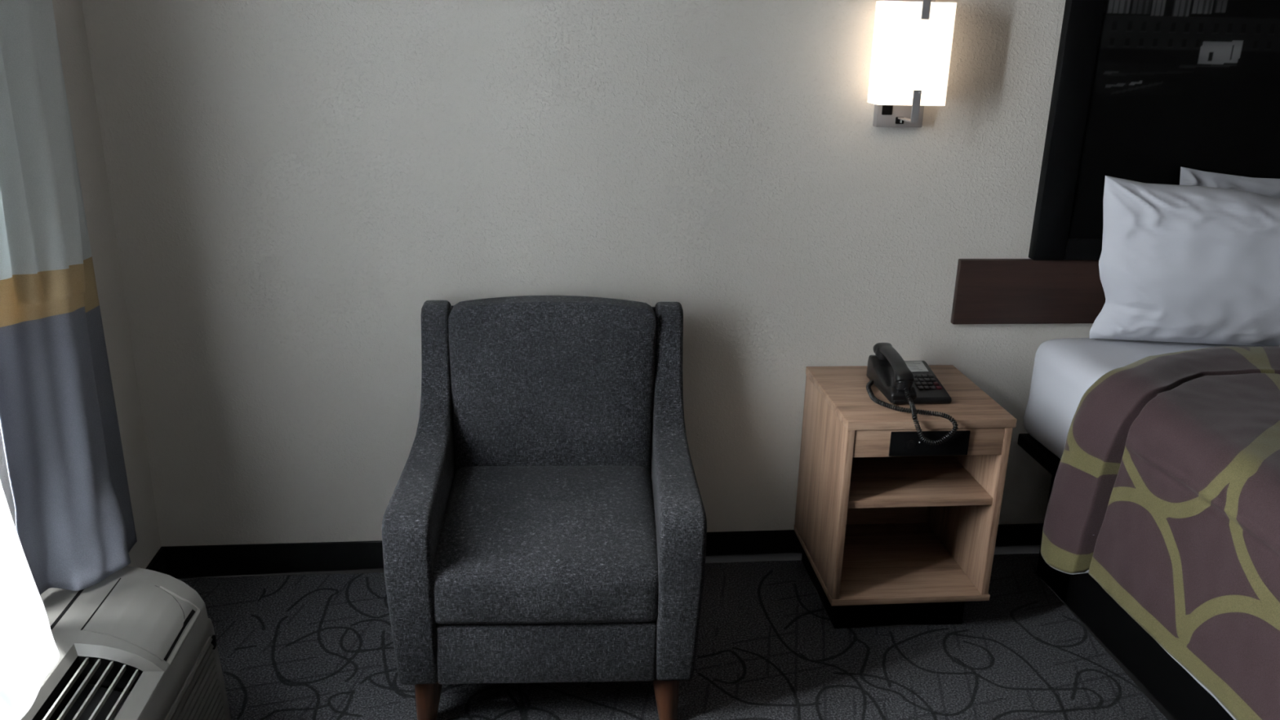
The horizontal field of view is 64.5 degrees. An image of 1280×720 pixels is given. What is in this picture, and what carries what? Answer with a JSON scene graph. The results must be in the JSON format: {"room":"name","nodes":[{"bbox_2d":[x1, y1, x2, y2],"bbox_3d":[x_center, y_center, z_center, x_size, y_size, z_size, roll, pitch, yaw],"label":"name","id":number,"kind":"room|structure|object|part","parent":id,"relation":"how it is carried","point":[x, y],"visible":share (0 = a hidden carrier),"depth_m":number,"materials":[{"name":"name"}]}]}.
{"room":"hotel room","nodes":[
{"label":"hotel room","id":0,"kind":"room"},
{"bbox_2d":[0,0,160,568],"bbox_3d":[-1.158,0.331,0.104,0.100,2.490,5.200,-1,19,-5],"label":"wall","id":1,"kind":"structure","parent":0,"point":[68,14],"depth_m":2.56,"materials":[{"name":"grey paint"}]},
{"bbox_2d":[145,548,167,574],"bbox_3d":[-1.336,0.696,2.591,0.010,0.102,0.690,-1,19,-5],"label":"baseboard","id":2,"kind":"structure","parent":1,"relation":"attached to","point":[157,563],"depth_m":2.87,"materials":[{"name":"black plastic"}]},
{"bbox_3d":[-1.120,-1.161,0.821,0.130,0.040,2.600,-1,19,-5],"label":"rail","id":3,"kind":"object","parent":1,"relation":"attached to","visible":0},
{"bbox_2d":[0,480,59,719],"bbox_3d":[-1.070,-0.344,1.430,0.156,1.894,0.355,-1,19,-5],"label":"window","id":4,"kind":"structure","parent":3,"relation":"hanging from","point":[28,651],"depth_m":1.73,"materials":[{"name":"white glass"}]},
{"bbox_2d":[0,0,137,595],"bbox_3d":[-1.172,-0.407,1.990,0.161,2.137,0.760,-4,19,-16],"label":"window curtain","id":5,"kind":"object","parent":3,"relation":"hanging from","point":[75,529],"visible":1,"depth_m":1.97,"materials":[{"name":"grey fabric"}]},
{"bbox_2d":[81,0,1093,546],"bbox_3d":[1.133,-0.566,2.836,5.196,2.540,0.100,-1,19,-5],"label":"wall","id":6,"kind":"structure","parent":0,"point":[291,183],"depth_m":2.71,"materials":[{"name":"grey paint"}]},
{"bbox_2d":[160,523,1044,578],"bbox_3d":[1.113,0.559,3.158,4.996,0.102,0.010,-1,19,-5],"label":"baseboard","id":7,"kind":"structure","parent":6,"relation":"attached to","point":[347,557],"depth_m":2.96,"materials":[{"name":"black plastic"}]},
{"bbox_2d":[866,0,956,127],"bbox_3d":[0.689,-0.769,2.601,0.183,0.345,0.132,-1,19,-5],"label":"wall sconce","id":8,"kind":"object","parent":6,"relation":"attached to","point":[913,39],"visible":1,"depth_m":2.55,"materials":[{"name":"silver metal"}]},
{"bbox_2d":[881,105,893,115],"bbox_3d":[0.651,-0.660,2.671,0.028,0.028,0.003,-1,19,-5],"label":"socket","id":9,"kind":"object","parent":8,"relation":"attached to","point":[886,109],"depth_m":2.67,"materials":[{"name":"black plastic"}]},
{"bbox_2d":[895,116,903,124],"bbox_3d":[0.687,-0.633,2.684,0.023,0.018,0.003,-1,19,-5],"label":"switch","id":10,"kind":"object","parent":8,"relation":"attached to","point":[898,121],"depth_m":2.68,"materials":[{"name":"grey plastic"}]},
{"bbox_2d":[951,258,1105,324],"bbox_3d":[1.857,-0.203,2.967,1.936,0.188,0.021,-1,19,-5],"label":"headboard","id":11,"kind":"object","parent":6,"relation":"attached to","point":[987,291],"visible":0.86,"depth_m":2.88,"materials":[{"name":"brown wood"}]},
{"bbox_2d":[1028,0,1279,260],"bbox_3d":[1.929,-0.833,2.753,1.644,1.140,0.034,-1,19,-5],"label":"wall picture","id":12,"kind":"object","parent":6,"relation":"attached to","point":[1144,91],"visible":0.78,"depth_m":2.74,"materials":[{"name":"black glass"}]},
{"bbox_3d":[1.929,-0.833,2.753,1.644,1.140,0.034,-1,19,-5],"label":"frame","id":13,"kind":"part","parent":12,"relation":"part of","materials":[{"name":"black wood"}]},
{"bbox_2d":[177,553,1167,719],"bbox_3d":[1.354,1.438,0.728,4.996,0.001,5.200,-1,19,-5],"label":"floor","id":14,"kind":"structure","parent":0,"point":[300,646],"depth_m":2.61,"materials":[{"name":"carpet"}]},
{"bbox_2d":[21,565,231,719],"bbox_3d":[-1.047,0.817,1.702,0.412,0.453,1.082,-1,19,-5],"label":"air conditioner","id":15,"kind":"object","parent":14,"relation":"on","point":[135,643],"visible":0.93,"depth_m":1.94,"materials":[{"name":"grey plastic"}]},
{"bbox_2d":[21,643,164,719],"bbox_3d":[-0.956,0.629,1.746,0.152,0.114,0.327,-1,19,-5],"label":"vent","id":16,"kind":"object","parent":15,"relation":"attached to","point":[66,693],"depth_m":1.84,"materials":[{"name":"black"}]},
{"bbox_3d":[-0.986,0.511,2.006,0.144,0.062,0.208,-1,19,-5],"label":"control door","id":17,"kind":"part","parent":15,"relation":"part of","materials":[{"name":"grey plastic"}]},
{"bbox_3d":[-0.905,0.685,2.165,0.036,0.292,0.038,-1,19,-5],"label":"corner post","id":18,"kind":"part","parent":15,"relation":"part of","materials":[{"name":"grey plastic"}]},
{"bbox_2d":[382,295,706,719],"bbox_3d":[-0.222,0.340,2.526,0.694,0.865,0.723,0,19,-3],"label":"armchair","id":19,"kind":"object","parent":14,"relation":"on","point":[544,520],"visible":1,"depth_m":2.39,"materials":[{"name":"grey fabric"}]},
{"bbox_3d":[-0.515,0.286,2.492,0.103,0.714,0.723,0,19,-3],"label":"arm","id":20,"kind":"part","parent":19,"relation":"part of"},
{"bbox_3d":[-0.486,0.778,2.347,0.067,0.137,0.071,0,19,-3],"label":"leg","id":21,"kind":"part","parent":19,"relation":"part of","materials":[{"name":"brown wood"}]},
{"bbox_2d":[432,465,658,624],"bbox_3d":[-0.219,0.428,2.480,0.526,0.165,0.577,0,19,-3],"label":"seat cushion","id":22,"kind":"object","parent":19,"relation":"on","point":[514,544],"depth_m":2.28,"materials":[{"name":"grey fabric"}]},
{"bbox_3d":[-0.226,0.554,2.592,0.492,0.151,0.676,0,19,-3],"label":"seat","id":23,"kind":"part","parent":19,"relation":"part of","materials":[{"name":"grey fabric"}]},
{"bbox_2d":[448,295,656,475],"bbox_3d":[-0.232,0.095,2.718,0.539,0.525,0.158,0,19,-3],"label":"cushion","id":24,"kind":"object","parent":19,"relation":"on","point":[535,381],"depth_m":2.65,"materials":[{"name":"grey fabric"}]},
{"bbox_3d":[0.059,0.780,2.378,0.067,0.137,0.071,0,19,-3],"label":"leg","id":25,"kind":"part","parent":19,"relation":"part of","materials":[{"name":"brown wood"}]},
{"bbox_3d":[0.074,0.288,2.525,0.103,0.714,0.723,0,19,-3],"label":"arm","id":26,"kind":"part","parent":19,"relation":"part of"},
{"bbox_2d":[793,364,1016,628],"bbox_3d":[0.706,0.383,2.829,0.435,0.629,0.428,-1,19,-5],"label":"nightstand","id":27,"kind":"object","parent":14,"relation":"on","point":[893,527],"visible":0.99,"depth_m":2.75,"materials":[{"name":"brown wood"}]},
{"bbox_3d":[0.501,0.336,2.797,0.019,0.483,0.420,-1,19,-5],"label":"panel","id":28,"kind":"part","parent":27,"relation":"part of","materials":[{"name":"brown wood"}]},
{"bbox_3d":[0.685,0.269,3.009,0.389,0.483,0.009,-1,19,-5],"label":"panel","id":29,"kind":"part","parent":27,"relation":"part of","materials":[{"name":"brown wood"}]},
{"bbox_3d":[0.701,0.572,2.896,0.433,0.018,0.422,-1,19,-5],"label":"panel","id":30,"kind":"part","parent":27,"relation":"part of","materials":[{"name":"brown wood"}]},
{"bbox_2d":[906,440,915,448],"bbox_3d":[0.679,0.212,2.544,0.025,0.025,0.004,-1,19,-5],"label":"socket","id":31,"kind":"object","parent":27,"relation":"attached to","point":[910,444],"depth_m":2.54,"materials":[{"name":"black plastic"}]},
{"bbox_2d":[866,342,958,445],"bbox_3d":[0.704,0.080,2.663,0.207,0.166,0.354,-1,19,-5],"label":"desk telephone","id":32,"kind":"object","parent":27,"relation":"on","point":[900,381],"visible":1,"depth_m":2.66,"materials":[{"name":"black plastic"}]},
{"bbox_3d":[0.668,0.121,2.620,0.102,0.114,0.319,-10,21,-29],"label":"coiled cord","id":33,"kind":"part","parent":32,"relation":"part of","materials":[{"name":"black plastic"}]},
{"bbox_2d":[906,363,919,367],"bbox_3d":[0.751,0.017,2.777,0.043,0.001,0.044,-1,28,-5],"label":"print","id":34,"kind":"object","parent":32,"relation":"on","point":[909,363],"depth_m":2.78},
{"bbox_2d":[848,455,992,508],"bbox_3d":[0.705,0.307,2.808,0.389,0.020,0.398,-1,19,-5],"label":"shelf","id":35,"kind":"object","parent":27,"relation":"attached to","point":[891,482],"depth_m":2.71,"materials":[{"name":"brown wood"}]},
{"bbox_3d":[0.727,0.205,2.566,0.387,0.074,0.019,-1,19,-5],"label":"drawer","id":36,"kind":"part","parent":27,"relation":"part of","materials":[{"name":"brown wood"}]},
{"bbox_3d":[0.728,0.210,2.553,0.204,0.066,0.007,-1,19,-5],"label":"outlet panel","id":37,"kind":"part","parent":27,"relation":"part of","materials":[{"name":"black plastic"}]},
{"bbox_3d":[0.908,0.332,2.836,0.019,0.483,0.420,-1,19,-5],"label":"panel","id":38,"kind":"part","parent":27,"relation":"part of","materials":[{"name":"brown wood"}]},
{"bbox_2d":[1017,337,1260,719],"bbox_3d":[1.948,0.587,2.117,1.540,0.749,2.023,-1,19,-5],"label":"bed","id":39,"kind":"object","parent":14,"relation":"on","point":[1064,370],"visible":0.25,"depth_m":2.70,"materials":[{"name":"black fabric"}]},
{"bbox_3d":[1.953,0.383,2.048,1.539,0.319,2.023,-1,19,-5],"label":"mattress","id":40,"kind":"part","parent":39,"relation":"part of","materials":[{"name":"grey fabric"}]},
{"bbox_2d":[1040,345,1279,719],"bbox_3d":[1.896,0.469,2.022,1.564,0.545,1.660,-1,19,-5],"label":"coverlet","id":41,"kind":"object","parent":39,"relation":"on","point":[1166,490],"visible":1,"depth_m":2.22,"materials":[{"name":"fabric"}]},
{"bbox_2d":[1088,175,1279,346],"bbox_3d":[1.579,-0.241,2.668,0.732,0.446,0.154,2,19,3],"label":"pillow","id":42,"kind":"object","parent":39,"relation":"on","point":[1181,264],"visible":1,"depth_m":2.63,"materials":[{"name":"grey fabric"}]},
{"bbox_2d":[1179,166,1279,199],"bbox_3d":[1.826,-0.311,2.869,0.715,0.460,0.051,-1,19,-5],"label":"pillow","id":43,"kind":"object","parent":39,"relation":"on","point":[1269,187],"visible":0.2,"depth_m":2.78,"materials":[{"name":"grey fabric"}]}
]}

